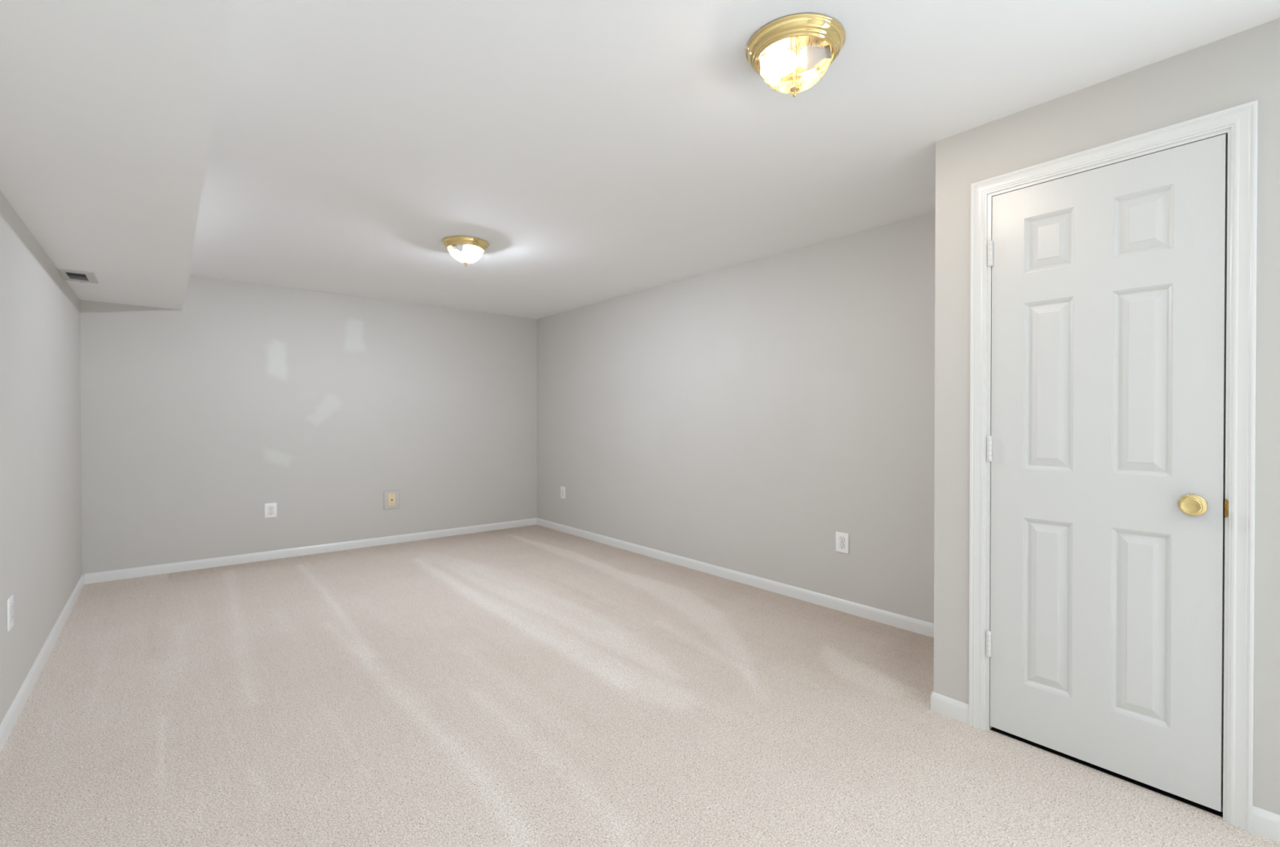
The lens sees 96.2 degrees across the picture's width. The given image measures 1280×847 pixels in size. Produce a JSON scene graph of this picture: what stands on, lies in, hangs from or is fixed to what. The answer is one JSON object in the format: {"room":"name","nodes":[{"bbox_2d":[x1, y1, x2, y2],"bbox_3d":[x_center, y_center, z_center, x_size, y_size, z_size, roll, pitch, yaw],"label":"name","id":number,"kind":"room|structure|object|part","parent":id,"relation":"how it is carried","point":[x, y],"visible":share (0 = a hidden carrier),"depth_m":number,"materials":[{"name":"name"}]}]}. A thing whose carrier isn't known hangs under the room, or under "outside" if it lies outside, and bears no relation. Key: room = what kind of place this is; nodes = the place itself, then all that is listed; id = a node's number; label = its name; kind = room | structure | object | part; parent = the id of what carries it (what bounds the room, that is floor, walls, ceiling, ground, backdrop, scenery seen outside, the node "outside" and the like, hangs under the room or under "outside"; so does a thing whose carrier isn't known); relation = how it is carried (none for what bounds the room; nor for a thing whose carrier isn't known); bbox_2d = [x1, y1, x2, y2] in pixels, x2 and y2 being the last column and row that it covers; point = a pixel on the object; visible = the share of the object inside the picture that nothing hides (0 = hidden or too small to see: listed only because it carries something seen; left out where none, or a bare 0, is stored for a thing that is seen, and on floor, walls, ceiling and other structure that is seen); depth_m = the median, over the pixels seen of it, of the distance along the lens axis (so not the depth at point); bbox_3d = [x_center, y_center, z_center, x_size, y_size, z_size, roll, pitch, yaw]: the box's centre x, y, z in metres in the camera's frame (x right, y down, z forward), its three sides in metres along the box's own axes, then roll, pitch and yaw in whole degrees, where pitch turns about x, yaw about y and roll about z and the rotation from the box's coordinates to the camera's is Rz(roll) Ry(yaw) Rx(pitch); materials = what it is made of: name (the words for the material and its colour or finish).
{"room":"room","nodes":[
{"label":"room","id":0,"kind":"room"},
{"bbox_2d":[0,190,81,724],"bbox_3d":[-1.239,0.056,0.691,0.100,2.338,8.842,0,1,-40],"label":"wall","id":1,"kind":"structure","parent":0,"point":[41,469],"depth_m":2.60,"materials":[{"name":"beige paint"}]},
{"bbox_2d":[6,594,13,631],"bbox_3d":[-2.401,0.724,2.191,0.009,0.122,0.087,0,1,-40],"label":"power outlet","id":2,"kind":"object","parent":1,"relation":"attached to","point":[10,604],"visible":1,"depth_m":2.18,"materials":[{"name":"white plastic"}]},
{"bbox_2d":[0,574,84,753],"bbox_3d":[-1.195,1.134,0.735,0.012,0.082,8.642,0,1,-40],"label":"baseboard","id":3,"kind":"structure","parent":1,"relation":"attached to","point":[11,716],"depth_m":2.55,"materials":[{"name":"white wood"}]},
{"bbox_2d":[0,0,233,310],"bbox_3d":[-0.978,-0.980,0.899,0.576,0.269,8.642,0,1,-40],"label":"soffit","id":4,"kind":"structure","parent":1,"relation":"attached to","point":[108,108],"depth_m":1.67,"materials":[{"name":"paint"}]},
{"bbox_2d":[57,268,98,284],"bbox_3d":[-3.286,-0.855,3.363,0.146,0.016,0.326,0,1,-40],"label":"air vent","id":5,"kind":"object","parent":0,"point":[82,277],"visible":1,"depth_m":3.35,"materials":[{"name":"metal"}]},
{"bbox_2d":[80,275,537,575],"bbox_3d":[-2.540,0.024,5.284,3.738,2.338,0.100,0,1,-40],"label":"wall","id":6,"kind":"structure","parent":0,"point":[223,406],"depth_m":4.87,"materials":[{"name":"beige paint"}]},
{"bbox_2d":[264,502,276,518],"bbox_3d":[-3.073,0.728,4.779,0.087,0.122,0.009,0,1,-40],"label":"power outlet","id":7,"kind":"object","parent":6,"relation":"attached to","point":[270,509],"visible":1,"depth_m":4.78,"materials":[{"name":"white plastic"}]},
{"bbox_2d":[84,518,536,584],"bbox_3d":[-2.542,1.102,5.216,3.613,0.082,0.012,0,1,-40],"label":"baseboard","id":8,"kind":"structure","parent":6,"relation":"attached to","point":[117,575],"depth_m":4.84,"materials":[{"name":"white wood"}]},
{"bbox_2d":[383,490,399,510],"bbox_3d":[-2.329,0.721,5.388,0.142,0.172,0.016,0,1,-40],"label":"cable wall plate","id":9,"kind":"object","parent":6,"relation":"attached to","point":[391,498],"visible":1,"depth_m":5.38,"materials":[{"name":"beige plastic"}]},
{"bbox_2d":[0,524,1279,846],"bbox_3d":[0.203,1.186,1.888,3.638,0.062,8.642,0,1,-40],"label":"floor","id":10,"kind":"structure","parent":0,"point":[535,686],"depth_m":2.19,"materials":[{"name":"beige carpet"}]},
{"bbox_2d":[190,0,1279,319],"bbox_3d":[0.203,-1.171,1.872,3.838,0.100,8.842,0,1,-40],"label":"ceiling","id":11,"kind":"structure","parent":0,"point":[599,150],"depth_m":2.15,"materials":[{"name":"paint"}]},
{"bbox_2d":[441,235,488,266],"bbox_3d":[-1.096,-1.058,3.611,0.286,0.150,0.286,0,1,43],"label":"ceiling light","id":12,"kind":"object","parent":11,"relation":"attached to","point":[462,245],"visible":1,"depth_m":3.57,"materials":[{"name":"white glass"}]},
{"bbox_2d":[452,244,466,252],"bbox_3d":[-1.122,-1.094,3.560,0.090,0.059,0.069,0,1,-40],"label":"socket","id":13,"kind":"object","parent":12,"relation":"attached to","point":[461,248],"depth_m":3.55,"materials":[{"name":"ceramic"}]},
{"bbox_2d":[745,13,845,97],"bbox_3d":[0.459,-1.045,1.707,0.286,0.150,0.286,0,1,43],"label":"ceiling light","id":14,"kind":"object","parent":11,"relation":"attached to","point":[792,53],"visible":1,"depth_m":1.68,"materials":[{"name":"glass"}]},
{"bbox_3d":[0.459,-1.055,1.707,0.005,0.115,0.005,0,0,35],"label":"rod","id":15,"kind":"part","parent":14,"relation":"part of","materials":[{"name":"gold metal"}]},
{"bbox_2d":[798,44,831,68],"bbox_3d":[0.514,-1.081,1.689,0.076,0.059,0.088,0,1,-40],"label":"socket","id":16,"kind":"object","parent":14,"relation":"attached to","point":[809,55],"depth_m":1.68,"materials":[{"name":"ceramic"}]},
{"bbox_2d":[537,211,935,623],"bbox_3d":[0.818,0.032,4.072,0.100,2.338,6.042,0,1,-40],"label":"wall","id":17,"kind":"structure","parent":0,"point":[743,417],"depth_m":3.93,"materials":[{"name":"beige paint"}]},
{"bbox_2d":[560,486,565,498],"bbox_3d":[-0.800,0.721,5.953,0.009,0.122,0.087,0,1,-40],"label":"power outlet","id":18,"kind":"object","parent":17,"relation":"attached to","point":[562,489],"visible":1,"depth_m":5.94,"materials":[{"name":"white plastic"}]},
{"bbox_2d":[536,518,933,638],"bbox_3d":[0.317,1.107,4.598,0.012,0.082,4.606,0,1,-40],"label":"baseboard","id":19,"kind":"structure","parent":17,"relation":"attached to","point":[923,628],"depth_m":3.90,"materials":[{"name":"white wood"}]},
{"bbox_2d":[835,531,848,554],"bbox_3d":[1.229,0.728,3.493,0.009,0.122,0.087,0,1,-40],"label":"power outlet","id":20,"kind":"object","parent":17,"relation":"attached to","point":[842,539],"visible":1,"depth_m":3.49,"materials":[{"name":"white plastic"}]},
{"bbox_2d":[839,543,844,548],"bbox_3d":[1.228,0.747,3.491,0.004,0.030,0.036,0,1,-40],"label":"receptacle","id":21,"kind":"object","parent":20,"relation":"attached to","point":[841,545],"depth_m":3.49,"materials":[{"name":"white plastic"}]},
{"bbox_2d":[839,537,844,542],"bbox_3d":[1.228,0.708,3.491,0.004,0.030,0.036,0,1,-40],"label":"receptacle","id":22,"kind":"object","parent":20,"relation":"attached to","point":[841,539],"depth_m":3.49,"materials":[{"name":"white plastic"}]},
{"bbox_2d":[933,17,1279,815],"bbox_3d":[2.769,0.024,1.003,0.796,2.278,4.024,0,1,-40],"label":"wall","id":23,"kind":"structure","parent":0,"point":[1242,68],"depth_m":1.85,"materials":[{"name":"beige paint"}]},
{"bbox_2d":[930,691,968,724],"bbox_3d":[1.518,1.121,2.507,0.796,0.082,0.150,0,1,-40],"label":"baseboard","id":24,"kind":"structure","parent":23,"relation":"attached to","point":[953,708],"depth_m":2.25,"materials":[{"name":"white wood"}]},
{"bbox_2d":[986,133,1226,812],"bbox_3d":[1.500,0.148,1.913,0.078,1.980,0.624,0,1,-40],"label":"door","id":25,"kind":"structure","parent":23,"relation":"in","point":[1104,640],"depth_m":1.87,"materials":[{"name":"white paint"}]},
{"bbox_3d":[1.641,0.246,1.709,0.036,0.052,0.052,0,1,-40],"label":"knob","id":26,"kind":"part","parent":25,"relation":"part of","materials":[{"name":"gold metal"}]},
{"bbox_2d":[968,100,1257,833],"bbox_3d":[1.537,0.130,1.937,0.117,2.074,0.742,0,1,-40],"label":"trim","id":27,"kind":"structure","parent":23,"relation":"attached to","point":[1239,123],"depth_m":1.66,"materials":[{"name":"white wood"}]},
{"bbox_3d":[1.704,0.247,1.671,0.009,0.054,0.022,0,0,18],"label":"strike plate","id":28,"kind":"part","parent":27,"relation":"part of","materials":[{"name":"gold metal"}]},
{"bbox_2d":[1252,805,1279,843],"bbox_3d":[2.021,1.130,1.282,0.012,0.082,0.894,0,1,-40],"label":"baseboard","id":29,"kind":"structure","parent":23,"relation":"attached to","point":[1265,824],"depth_m":1.60,"materials":[{"name":"white wood"}]}
]}

